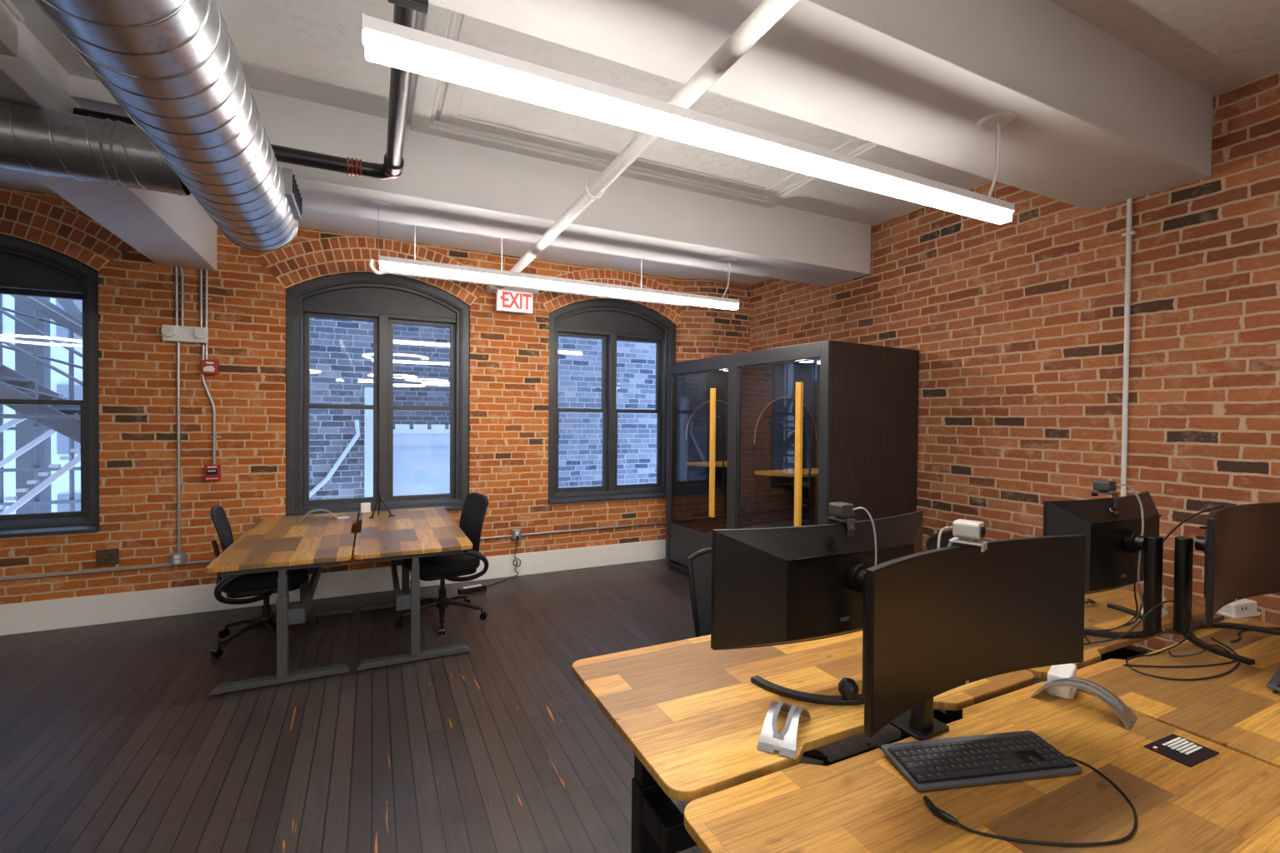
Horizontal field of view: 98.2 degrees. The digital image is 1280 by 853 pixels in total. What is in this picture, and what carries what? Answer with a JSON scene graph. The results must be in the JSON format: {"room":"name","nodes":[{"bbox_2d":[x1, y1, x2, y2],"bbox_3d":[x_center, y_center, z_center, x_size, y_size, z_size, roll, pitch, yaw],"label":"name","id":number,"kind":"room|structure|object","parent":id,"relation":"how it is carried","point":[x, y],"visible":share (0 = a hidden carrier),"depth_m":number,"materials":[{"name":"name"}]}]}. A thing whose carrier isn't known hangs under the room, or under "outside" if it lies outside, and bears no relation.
{"room":"open-plan office","nodes":[
{"label":"open-plan office","id":0,"kind":"room"},
{"bbox_2d":[0,0,24,57],"bbox_3d":[-2.019,-1.316,1.653,0.064,0.150,0.495,0,1,-26],"label":"junction box","id":1,"kind":"object","parent":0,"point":[10,15],"visible":1,"depth_m":1.83,"materials":[{"name":"white plastic"}]},
{"bbox_2d":[0,186,680,604],"bbox_3d":[-3.691,-0.298,4.599,11.350,3.600,0.360,0,1,-26],"label":"wall","id":2,"kind":"structure","parent":0,"point":[509,352],"depth_m":4.54,"materials":[{"name":"orange brick"}]},
{"bbox_2d":[0,234,99,538],"bbox_3d":[-4.837,-0.305,3.971,1.518,2.196,0.295,0,1,-26],"label":"window","id":3,"kind":"structure","parent":2,"relation":"in","point":[27,268],"depth_m":4.19,"materials":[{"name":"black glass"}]},
{"bbox_2d":[0,189,131,270],"bbox_3d":[-4.780,-1.446,3.859,1.936,0.536,0.028,0,1,-26],"label":"trim","id":4,"kind":"structure","parent":2,"relation":"attached to","point":[72,234],"depth_m":4.08,"materials":[{"name":"brick"}]},
{"bbox_2d":[0,564,172,581],"bbox_3d":[-6.177,1.095,3.210,5.470,0.021,0.021,0,1,-26],"label":"conduit","id":5,"kind":"object","parent":2,"relation":"attached to","point":[162,565],"visible":1,"depth_m":4.16,"materials":[{"name":"silver metal"}]},
{"bbox_2d":[95,548,119,565],"bbox_3d":[-4.059,0.998,4.213,0.130,0.120,0.055,0,1,-26],"label":"wall plate","id":6,"kind":"object","parent":2,"relation":"attached to","point":[105,557],"visible":1,"depth_m":4.22,"materials":[{"name":"brown metal"}]},
{"bbox_2d":[0,20,217,270],"bbox_3d":[0.212,-1.419,-3.493,0.380,0.600,17.573,0,1,-26],"label":"beam","id":7,"kind":"structure","parent":2,"relation":"attached to","point":[168,229],"depth_m":3.12,"materials":[{"name":"white paint"}]},
{"bbox_2d":[173,266,180,325],"bbox_3d":[-3.657,-1.024,4.392,0.065,0.478,0.028,0,1,-26],"label":"conduit","id":8,"kind":"object","parent":2,"relation":"attached to","point":[177,293],"visible":1,"depth_m":4.38,"materials":[{"name":"silver metal"}]},
{"bbox_2d":[170,551,185,565],"bbox_3d":[-3.671,1.050,4.402,0.090,0.100,0.052,0,1,-26],"label":"outlet box","id":9,"kind":"object","parent":2,"relation":"attached to","point":[176,558],"visible":1,"depth_m":4.38,"materials":[{"name":"metal"}]},
{"bbox_2d":[174,555,179,564],"bbox_3d":[-3.661,1.051,4.380,0.034,0.068,0.003,0,1,-26],"label":"socket","id":10,"kind":"object","parent":9,"relation":"attached to","point":[177,557],"depth_m":4.38,"materials":[{"name":"white plastic"}]},
{"bbox_2d":[175,342,186,552],"bbox_3d":[-3.658,0.170,4.413,0.065,1.670,0.029,0,1,-26],"label":"conduit","id":11,"kind":"object","parent":2,"relation":"attached to","point":[178,483],"visible":1,"depth_m":4.40,"materials":[{"name":"silver metal"}]},
{"bbox_2d":[179,267,184,325],"bbox_3d":[-3.638,-1.024,4.396,0.029,0.479,0.019,0,1,-26],"label":"conduit","id":12,"kind":"object","parent":2,"relation":"attached to","point":[180,268],"visible":1,"depth_m":4.39,"materials":[{"name":"silver metal"}]},
{"bbox_2d":[160,325,208,343],"bbox_3d":[-3.598,-0.732,4.386,0.290,0.125,0.066,0,1,-26],"label":"emergency light","id":13,"kind":"object","parent":2,"relation":"attached to","point":[170,332],"visible":1,"depth_m":4.38,"materials":[{"name":"white plastic"}]},
{"bbox_2d":[199,269,210,327],"bbox_3d":[-3.504,-1.018,4.466,0.073,0.488,0.028,0,1,-26],"label":"conduit","id":14,"kind":"object","parent":2,"relation":"attached to","point":[201,297],"visible":0.92,"depth_m":4.44,"materials":[{"name":"silver metal"}]},
{"bbox_2d":[205,270,208,359],"bbox_3d":[-3.496,-0.893,4.467,0.019,0.738,0.019,0,1,-26],"label":"conduit","id":15,"kind":"object","parent":2,"relation":"attached to","point":[206,271],"visible":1,"depth_m":4.46,"materials":[{"name":"silver metal"}]},
{"bbox_2d":[200,359,219,374],"bbox_3d":[-3.470,-0.479,4.468,0.110,0.120,0.057,0,1,-26],"label":"fire alarm","id":16,"kind":"object","parent":2,"relation":"attached to","point":[207,367],"visible":1,"depth_m":4.45,"materials":[{"name":"red plastic"}]},
{"bbox_2d":[201,345,221,464],"bbox_3d":[-3.478,-0.169,4.494,0.127,0.970,0.028,0,1,-26],"label":"conduit","id":17,"kind":"object","parent":2,"relation":"attached to","point":[213,437],"visible":1,"depth_m":4.49,"materials":[{"name":"silver metal"}]},
{"bbox_2d":[205,464,220,480],"bbox_3d":[-3.462,0.374,4.488,0.100,0.130,0.056,0,1,-26],"label":"station","id":18,"kind":"object","parent":2,"relation":"attached to","point":[212,472],"visible":1,"depth_m":4.47,"materials":[{"name":"red plastic"}]},
{"bbox_2d":[0,539,665,635],"bbox_3d":[-4.141,1.393,4.202,10.200,0.222,0.018,0,1,-26],"label":"baseboard","id":19,"kind":"structure","parent":2,"relation":"attached to","point":[46,615],"depth_m":4.55,"materials":[{"name":"white paint"}]},
{"bbox_2d":[185,535,511,564],"bbox_3d":[-2.465,1.098,5.006,2.607,0.060,0.029,0,1,-26],"label":"conduit","id":20,"kind":"object","parent":2,"relation":"attached to","point":[507,536],"visible":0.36,"depth_m":4.94,"materials":[{"name":"silver metal"}]},
{"bbox_2d":[255,236,487,305],"bbox_3d":[-2.331,-1.441,5.041,1.937,0.536,0.028,0,1,-26],"label":"trim","id":21,"kind":"structure","parent":2,"relation":"attached to","point":[292,264],"depth_m":4.90,"materials":[{"name":"brick"}]},
{"bbox_2d":[285,272,469,515],"bbox_3d":[-2.387,-0.300,5.153,1.518,2.196,0.295,0,1,-26],"label":"window","id":22,"kind":"structure","parent":2,"relation":"in","point":[385,301],"depth_m":5.13,"materials":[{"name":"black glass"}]},
{"bbox_2d":[485,285,539,314],"bbox_3d":[-1.253,-1.243,5.452,0.480,0.260,0.190,0,1,-26],"label":"exit sign","id":23,"kind":"object","parent":2,"relation":"attached to","point":[514,300],"visible":0.94,"depth_m":5.37,"materials":[{"name":"white plastic"}]},
{"bbox_2d":[511,529,521,539],"bbox_3d":[-1.242,1.085,5.575,0.090,0.100,0.052,0,1,-26],"label":"outlet box","id":24,"kind":"object","parent":2,"relation":"attached to","point":[515,532],"visible":1,"depth_m":5.56,"materials":[{"name":"metal"}]},
{"bbox_2d":[486,535,520,586],"bbox_3d":[-1.354,1.302,5.385,0.060,0.413,0.476,1,1,35],"label":"extension cord","id":25,"kind":"object","parent":24,"relation":"hanging from","point":[517,537],"visible":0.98,"depth_m":5.54,"materials":[{"name":"black plastic"}]},
{"bbox_2d":[521,521,665,535],"bbox_3d":[-0.391,1.098,6.007,1.818,0.060,0.029,0,1,-26],"label":"conduit","id":26,"kind":"object","parent":2,"relation":"attached to","point":[637,524],"visible":0.94,"depth_m":5.95,"materials":[{"name":"silver metal"}]},
{"bbox_2d":[536,269,681,324],"bbox_3d":[-0.252,-1.437,6.044,1.936,0.536,0.028,0,1,-26],"label":"trim","id":27,"kind":"structure","parent":2,"relation":"attached to","point":[552,301],"depth_m":5.98,"materials":[{"name":"brick"}]},
{"bbox_2d":[548,299,675,504],"bbox_3d":[-0.309,-0.296,6.156,1.518,2.196,0.295,0,1,-26],"label":"window","id":28,"kind":"structure","parent":2,"relation":"in","point":[611,321],"depth_m":6.14,"materials":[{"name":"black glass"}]},
{"bbox_2d":[0,559,1047,852],"bbox_3d":[0.124,1.698,-3.313,11.350,0.100,17.870,0,1,-26],"label":"floor","id":29,"kind":"structure","parent":0,"point":[113,737],"depth_m":2.79,"materials":[{"name":"brown wood"}]},
{"bbox_2d":[210,505,323,658],"bbox_3d":[-2.648,1.034,3.962,0.668,0.973,0.686,0,1,-32],"label":"office chair","id":30,"kind":"object","parent":29,"relation":"on","point":[262,585],"visible":0.66,"depth_m":3.78,"materials":[{"name":"black fabric"}]},
{"bbox_2d":[205,511,358,695],"bbox_3d":[-2.491,1.150,4.049,0.728,0.742,1.780,0,1,-26],"label":"desk","id":31,"kind":"object","parent":29,"relation":"on","point":[282,544],"visible":0.92,"depth_m":3.44,"materials":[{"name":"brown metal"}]},
{"bbox_2d":[298,509,338,522],"bbox_3d":[-2.649,0.726,4.565,0.278,0.085,0.098,0,1,-36],"label":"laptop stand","id":32,"kind":"object","parent":31,"relation":"on","point":[314,510],"visible":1,"depth_m":4.53,"materials":[{"name":"metal"}]},
{"bbox_2d":[337,516,349,519],"bbox_3d":[-2.501,0.768,4.671,0.090,0.004,0.070,0,1,-31],"label":"paper note","id":33,"kind":"object","parent":31,"relation":"on","point":[340,517],"visible":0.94,"depth_m":4.65,"materials":[{"name":"white paper"}]},
{"bbox_2d":[353,506,472,670],"bbox_3d":[-1.829,1.151,4.369,0.718,0.742,1.780,0,1,-26],"label":"desk","id":34,"kind":"object","parent":29,"relation":"on","point":[415,533],"visible":0.93,"depth_m":3.78,"materials":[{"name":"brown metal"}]},
{"bbox_2d":[360,502,370,513],"bbox_3d":[-2.447,0.724,4.940,0.080,0.085,0.050,0,1,-26],"label":"power adapter","id":35,"kind":"object","parent":34,"relation":"on","point":[365,507],"visible":1,"depth_m":4.92,"materials":[{"name":"white plastic"}]},
{"bbox_2d":[369,491,394,519],"bbox_3d":[-2.225,0.662,4.756,0.195,0.218,0.155,0,1,-34],"label":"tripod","id":36,"kind":"object","parent":34,"relation":"on","point":[380,497],"visible":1,"depth_m":4.73,"materials":[{"name":"black plastic"}]},
{"bbox_2d":[394,492,489,634],"bbox_3d":[-1.574,1.038,4.364,0.668,0.973,0.686,0,1,-38],"label":"office chair","id":37,"kind":"object","parent":29,"relation":"on","point":[449,567],"visible":0.74,"depth_m":4.31,"materials":[{"name":"black fabric"}]},
{"bbox_2d":[457,584,486,594],"bbox_3d":[-1.536,1.489,5.075,0.250,0.052,0.070,0,1,-38],"label":"power strip","id":38,"kind":"object","parent":29,"relation":"on","point":[471,589],"visible":0.99,"depth_m":5.05,"materials":[{"name":"black plastic"}]},
{"bbox_2d":[685,547,830,765],"bbox_3d":[0.536,1.084,2.457,0.686,0.973,0.668,0,1,-22],"label":"office chair","id":39,"kind":"object","parent":29,"relation":"on","point":[699,563],"visible":0.07,"depth_m":2.62,"materials":[{"name":"black fabric"}]},
{"bbox_2d":[665,340,919,577],"bbox_3d":[1.243,0.446,5.200,1.135,2.184,2.165,0,1,-30],"label":"booth","id":40,"kind":"object","parent":29,"relation":"on","point":[772,437],"visible":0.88,"depth_m":4.99,"materials":[{"name":"black wood"}]},
{"bbox_2d":[686,460,727,467],"bbox_3d":[0.934,0.404,5.976,0.779,0.030,0.400,0,1,-30],"label":"shelf","id":41,"kind":"object","parent":40,"relation":"attached to","point":[689,463],"depth_m":5.91,"materials":[{"name":"brown wood"}]},
{"bbox_2d":[754,468,818,477],"bbox_3d":[1.473,0.422,5.034,0.779,0.030,0.400,0,1,-30],"label":"shelf","id":42,"kind":"object","parent":40,"relation":"attached to","point":[758,472],"depth_m":4.98,"materials":[{"name":"brown wood"}]},
{"bbox_2d":[571,630,1034,852],"bbox_3d":[0.548,1.206,1.913,1.415,0.745,0.765,0,1,-26],"label":"desk","id":43,"kind":"object","parent":29,"relation":"on","point":[691,715],"visible":0.47,"depth_m":1.66,"materials":[{"name":"brown wood"}]},
{"bbox_2d":[756,700,810,759],"bbox_3d":[0.396,0.802,1.511,0.100,0.067,0.222,1,1,26],"label":"laptop stand","id":44,"kind":"object","parent":43,"relation":"on","point":[785,742],"visible":1,"depth_m":1.45,"materials":[{"name":"metal"}]},
{"bbox_2d":[710,510,923,705],"bbox_3d":[0.668,0.574,1.800,0.920,0.521,0.272,0,1,-26],"label":"monitor","id":45,"kind":"object","parent":43,"relation":"on","point":[787,585],"visible":0.77,"depth_m":1.67,"materials":[{"name":"black plastic"}]},
{"bbox_2d":[827,501,877,565],"bbox_3d":[0.680,0.401,1.794,0.077,0.299,0.148,0,1,-41],"label":"webcam","id":46,"kind":"object","parent":45,"relation":"attached to","point":[842,511],"visible":0.84,"depth_m":1.79,"materials":[{"name":"black plastic"}]},
{"bbox_2d":[925,530,961,550],"bbox_3d":[1.909,1.089,2.897,0.686,0.973,0.668,0,1,-30],"label":"office chair","id":47,"kind":"object","parent":29,"relation":"on","point":[932,542],"visible":0.04,"depth_m":3.10,"materials":[{"name":"black fabric"}]},
{"bbox_2d":[684,681,1279,852],"bbox_3d":[0.886,1.219,1.197,1.430,0.745,0.765,0,1,-26],"label":"desk","id":48,"kind":"object","parent":29,"relation":"on","point":[1228,802],"visible":0.9,"depth_m":1.24,"materials":[{"name":"brown wood"}]},
{"bbox_2d":[866,740,880,749],"bbox_3d":[0.620,0.826,1.424,0.070,0.025,0.022,1,1,31],"label":"cable","id":49,"kind":"object","parent":48,"relation":"on","point":[867,742],"visible":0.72,"depth_m":1.43,"materials":[{"name":"black rubber"}]},
{"bbox_2d":[864,535,1085,740],"bbox_3d":[0.811,0.572,1.478,0.850,0.537,0.253,0,1,-27],"label":"monitor","id":50,"kind":"object","parent":48,"relation":"on","point":[939,621],"visible":0.99,"depth_m":1.42,"materials":[{"name":"black plastic"}]},
{"bbox_2d":[937,519,987,552],"bbox_3d":[0.817,0.303,1.404,0.090,0.122,0.112,1,1,44],"label":"webcam","id":51,"kind":"object","parent":50,"relation":"on","point":[964,532],"visible":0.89,"depth_m":1.40,"materials":[{"name":"white plastic"}]},
{"bbox_2d":[880,730,1082,791],"bbox_3d":[0.845,0.827,1.380,0.445,0.031,0.152,0,1,-9],"label":"keyboard","id":52,"kind":"object","parent":48,"relation":"on","point":[953,762],"visible":1,"depth_m":1.36,"materials":[{"name":"black plastic"}]},
{"bbox_2d":[923,755,1137,846],"bbox_3d":[0.900,0.836,1.217,0.513,0.018,0.227,0,1,-20],"label":"cable","id":53,"kind":"object","parent":48,"relation":"on","point":[946,817],"visible":1,"depth_m":1.15,"materials":[{"name":"black plastic"}]},
{"bbox_2d":[1045,663,1078,699],"bbox_3d":[1.351,0.808,1.772,0.070,0.068,0.145,1,1,44],"label":"power adapter","id":54,"kind":"object","parent":48,"relation":"on","point":[1064,671],"visible":0.66,"depth_m":1.73,"materials":[{"name":"white plastic"}]},
{"bbox_2d":[1030,677,1136,729],"bbox_3d":[1.324,0.805,1.659,0.100,0.073,0.232,0,1,-39],"label":"arch","id":55,"kind":"object","parent":48,"relation":"on","point":[1117,706],"visible":1,"depth_m":1.62,"materials":[{"name":"metal"}]},
{"bbox_2d":[1143,734,1219,767],"bbox_3d":[1.415,0.845,1.448,0.146,0.004,0.094,0,1,-24],"label":"card","id":56,"kind":"object","parent":48,"relation":"on","point":[1188,753],"visible":1,"depth_m":1.44,"materials":[{"name":"black plastic"}]},
{"bbox_2d":[1161,737,1202,754],"bbox_3d":[1.434,0.843,1.463,0.088,0.001,0.050,0,1,-24],"label":"print","id":57,"kind":"object","parent":56,"relation":"on","point":[1180,746],"depth_m":1.46},
{"bbox_2d":[945,588,1224,720],"bbox_3d":[1.843,1.208,2.538,1.425,0.745,0.765,0,1,-26],"label":"desk","id":58,"kind":"object","parent":29,"relation":"on","point":[1098,617],"visible":0.14,"depth_m":2.42,"materials":[{"name":"brown wood"}]},
{"bbox_2d":[1084,598,1095,604],"bbox_3d":[2.091,0.813,2.574,0.082,0.038,0.026,0,1,-26],"label":"clip","id":59,"kind":"object","parent":58,"relation":"on","point":[1087,601],"visible":0.98,"depth_m":2.56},
{"bbox_2d":[1042,491,1163,639],"bbox_3d":[2.004,0.569,2.334,0.800,0.539,0.272,0,1,-26],"label":"monitor","id":60,"kind":"object","parent":58,"relation":"on","point":[1114,541],"visible":0.87,"depth_m":2.23,"materials":[{"name":"black plastic"}]},
{"bbox_2d":[1090,480,1164,630],"bbox_3d":[2.008,0.527,2.282,0.242,0.596,0.082,1,1,40],"label":"webcam","id":61,"kind":"object","parent":60,"relation":"attached to","point":[1102,487],"visible":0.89,"depth_m":2.29,"materials":[{"name":"black plastic"}]},
{"bbox_2d":[1084,560,1138,643],"bbox_3d":[1.874,0.687,2.221,0.304,0.305,0.084,0,1,-16],"label":"cable","id":62,"kind":"object","parent":58,"relation":"on","point":[1135,567],"visible":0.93,"depth_m":2.24,"materials":[{"name":"grey rubber"}]},
{"bbox_2d":[1140,596,1168,618],"bbox_3d":[2.299,0.803,2.479,0.136,0.075,0.076,0,1,-36],"label":"power adapter","id":63,"kind":"object","parent":58,"relation":"on","point":[1164,612],"visible":0.26,"depth_m":2.46,"materials":[{"name":"white plastic"}]},
{"bbox_2d":[1125,505,1224,625],"bbox_3d":[2.192,0.578,2.292,0.328,0.527,0.046,1,1,18],"label":"cable","id":64,"kind":"object","parent":58,"relation":"on","point":[1222,506],"visible":0.55,"depth_m":2.29,"materials":[{"name":"black rubber"}]},
{"bbox_2d":[1076,617,1279,768],"bbox_3d":[2.187,1.221,1.825,1.425,0.745,0.765,0,1,-26],"label":"desk","id":65,"kind":"object","parent":29,"relation":"on","point":[1236,711],"visible":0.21,"depth_m":1.79,"materials":[{"name":"brown wood"}]},
{"bbox_2d":[1083,600,1240,680],"bbox_3d":[1.947,0.760,2.005,0.693,0.170,0.304,0,1,-7],"label":"cable","id":66,"kind":"object","parent":65,"relation":"on","point":[1163,602],"visible":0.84,"depth_m":2.08,"materials":[{"name":"black rubber"}]},
{"bbox_2d":[1123,645,1236,667],"bbox_3d":[1.929,0.816,1.999,0.468,0.057,0.125,0,1,-9],"label":"cable","id":67,"kind":"object","parent":65,"relation":"on","point":[1210,646],"visible":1,"depth_m":1.95,"materials":[{"name":"black rubber"}]},
{"bbox_2d":[1172,502,1279,664],"bbox_3d":[2.347,0.579,2.197,0.970,0.529,0.272,0,1,-27],"label":"monitor","id":68,"kind":"object","parent":65,"relation":"on","point":[1240,545],"visible":0.98,"depth_m":2.23,"materials":[{"name":"black plastic"}]},
{"bbox_2d":[1215,598,1260,619],"bbox_3d":[2.684,0.814,2.488,0.186,0.060,0.076,0,1,-18],"label":"power adapter","id":69,"kind":"object","parent":65,"relation":"on","point":[1242,608],"visible":0.8,"depth_m":2.46,"materials":[{"name":"white plastic"}]},
{"bbox_2d":[1230,627,1279,643],"bbox_3d":[2.528,0.842,2.246,0.463,0.007,0.100,0,1,-10],"label":"cable","id":70,"kind":"object","parent":65,"relation":"on","point":[1247,630],"visible":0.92,"depth_m":2.26,"materials":[{"name":"black rubber"}]},
{"bbox_2d":[1266,667,1279,692],"bbox_3d":[2.221,0.833,1.825,0.445,0.031,0.152,0,1,-34],"label":"keyboard","id":71,"kind":"object","parent":65,"relation":"on","point":[1274,682],"visible":1,"depth_m":1.77,"materials":[{"name":"black plastic"}]},
{"bbox_2d":[680,279,749,361],"bbox_3d":[0.877,-0.109,6.513,0.861,3.250,0.171,0,1,-26],"label":"wall","id":72,"kind":"structure","parent":0,"point":[705,332],"depth_m":6.41,"materials":[{"name":"brick"}]},
{"bbox_2d":[0,168,768,284],"bbox_3d":[-3.394,-1.869,3.647,11.050,0.345,1.580,0,1,-26],"label":"trim","id":73,"kind":"structure","parent":72,"relation":"attached to","point":[312,219],"depth_m":5.11,"materials":[{"name":"white paint"}]},
{"bbox_2d":[217,0,1279,225],"bbox_3d":[0.562,-1.796,-4.204,11.350,0.200,16.000,0,1,-26],"label":"ceiling","id":74,"kind":"structure","parent":0,"point":[313,51],"depth_m":2.79,"materials":[{"name":"white paint"}]},
{"bbox_2d":[10,0,220,80],"bbox_3d":[-1.870,-1.633,1.877,0.542,0.360,1.200,0,1,-26],"label":"trim","id":75,"kind":"structure","parent":74,"relation":"attached to","point":[36,20],"depth_m":2.09,"materials":[{"name":"white paint"}]},
{"bbox_2d":[69,35,244,117],"bbox_3d":[-2.239,-1.602,2.643,0.541,0.440,0.500,0,1,-26],"label":"trim","id":76,"kind":"structure","parent":74,"relation":"attached to","point":[89,94],"depth_m":2.35,"materials":[{"name":"white paint"}]},
{"bbox_2d":[35,0,302,251],"bbox_3d":[0.078,-1.020,-1.371,0.402,0.370,9.504,0,1,-26],"label":"spiral duct","id":77,"kind":"object","parent":74,"relation":"hanging from","point":[174,67],"visible":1,"depth_m":1.59,"materials":[{"name":"metal"}]},
{"bbox_2d":[0,100,190,195],"bbox_3d":[-3.663,-1.101,1.482,3.893,0.252,0.252,0,1,-26],"label":"spiral duct","id":78,"kind":"object","parent":77,"relation":"attached to","point":[36,140],"visible":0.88,"depth_m":2.12,"materials":[{"name":"metal"}]},
{"bbox_2d":[282,167,301,220],"bbox_3d":[-1.707,-1.134,2.720,0.038,0.120,0.380,0,1,-26],"label":"grille","id":79,"kind":"object","parent":77,"relation":"attached to","point":[292,196],"depth_m":2.62,"materials":[{"name":"metal"}]},
{"bbox_2d":[73,0,428,179],"bbox_3d":[-0.052,-1.470,-1.471,1.675,0.540,9.044,0,1,-26],"label":"insulated pipe","id":80,"kind":"object","parent":74,"relation":"hanging from","point":[406,12],"visible":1,"depth_m":2.45,"materials":[{"name":"black metal"}]},
{"bbox_2d":[365,200,739,309],"bbox_3d":[-0.444,-1.186,4.050,2.807,0.400,0.150,0,1,-26],"label":"pendant lamp","id":81,"kind":"object","parent":74,"relation":"hanging from","point":[387,263],"visible":1,"depth_m":3.91,"materials":[{"name":"white metal"}]},
{"bbox_2d":[380,261,738,309],"bbox_3d":[-0.411,-1.009,4.070,2.717,0.046,0.056,0,1,-26],"label":"diffuser","id":82,"kind":"object","parent":81,"relation":"attached to","point":[414,267],"depth_m":3.94,"materials":[{"name":"white plastic"}]},
{"bbox_2d":[495,0,799,288],"bbox_3d":[1.165,-1.185,-0.024,0.143,0.110,10.983,0,1,-26],"label":"pipe","id":83,"kind":"object","parent":74,"relation":"attached to","point":[768,12],"visible":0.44,"depth_m":2.00,"materials":[{"name":"metal"}]},
{"bbox_2d":[410,3,888,208],"bbox_3d":[0.221,-1.788,3.150,2.730,0.050,1.740,0,1,-26],"label":"trim","id":84,"kind":"structure","parent":74,"relation":"attached to","point":[438,21],"depth_m":3.52,"materials":[{"name":"white paint"}]},
{"bbox_2d":[749,70,1279,651],"bbox_3d":[5.117,-0.192,-0.938,0.300,3.700,17.870,0,1,-26],"label":"wall","id":85,"kind":"structure","parent":0,"point":[1016,327],"depth_m":3.48,"materials":[{"name":"red brick"}]},
{"bbox_2d":[250,88,870,286],"bbox_3d":[-0.367,-1.609,4.113,5.190,0.445,0.530,0,1,-26],"label":"beam","id":86,"kind":"structure","parent":85,"relation":"attached to","point":[444,183],"depth_m":3.76,"materials":[{"name":"white paint"}]},
{"bbox_2d":[428,0,1213,210],"bbox_3d":[0.610,-1.572,2.090,5.190,0.445,0.555,0,1,-26],"label":"beam","id":87,"kind":"structure","parent":85,"relation":"attached to","point":[1100,122],"depth_m":2.25,"materials":[{"name":"white paint"}]},
{"bbox_2d":[362,12,1017,224],"bbox_3d":[0.483,-1.131,1.917,2.581,0.435,0.150,0,1,-26],"label":"pendant lamp","id":88,"kind":"object","parent":87,"relation":"hanging from","point":[388,43],"visible":1,"depth_m":1.68,"materials":[{"name":"white metal"}]},
{"bbox_2d":[1120,198,1136,496],"bbox_3d":[2.893,-0.284,3.296,0.034,2.125,0.060,0,1,-26],"label":"conduit","id":89,"kind":"object","parent":85,"relation":"attached to","point":[1128,233],"visible":0.91,"depth_m":3.28,"materials":[{"name":"silver metal"}]},
{"label":"outside","id":90,"kind":"structure","parent":0,"visible":0},
{"bbox_2d":[2,294,82,514],"bbox_3d":[-10.710,-1.633,9.771,13.200,12.000,1.040,0,1,-26],"label":"building","id":91,"kind":"structure","parent":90,"point":[59,382],"depth_m":9.56,"materials":[{"name":"metal"}]},
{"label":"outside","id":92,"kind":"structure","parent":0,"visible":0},
{"bbox_2d":[393,324,449,495],"bbox_3d":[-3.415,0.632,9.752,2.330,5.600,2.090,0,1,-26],"label":"window pane","id":93,"kind":"object","parent":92,"point":[421,353],"visible":0.27,"depth_m":9.45,"materials":[{"name":"glass"}]},
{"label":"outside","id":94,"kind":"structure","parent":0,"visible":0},
{"bbox_2d":[557,336,656,488],"bbox_3d":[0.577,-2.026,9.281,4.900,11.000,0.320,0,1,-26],"label":"window glass","id":95,"kind":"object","parent":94,"point":[580,437],"visible":0.02,"depth_m":8.58,"materials":[{"name":"clear glass"}]},
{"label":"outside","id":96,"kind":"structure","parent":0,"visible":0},
{"bbox_2d":[309,317,373,499],"bbox_3d":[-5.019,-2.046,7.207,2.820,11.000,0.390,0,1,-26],"label":"window pane","id":97,"kind":"structure","parent":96,"point":[341,441],"depth_m":7.57,"materials":[{"name":"glass"}]},
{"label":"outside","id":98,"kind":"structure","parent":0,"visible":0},
{"bbox_2d":[0,294,82,514],"bbox_3d":[-6.125,0.464,5.786,3.200,6.000,1.570,0,1,-26],"label":"fire escape","id":99,"kind":"object","parent":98,"point":[35,425],"visible":0.34,"depth_m":5.76,"materials":[{"name":"metal"}]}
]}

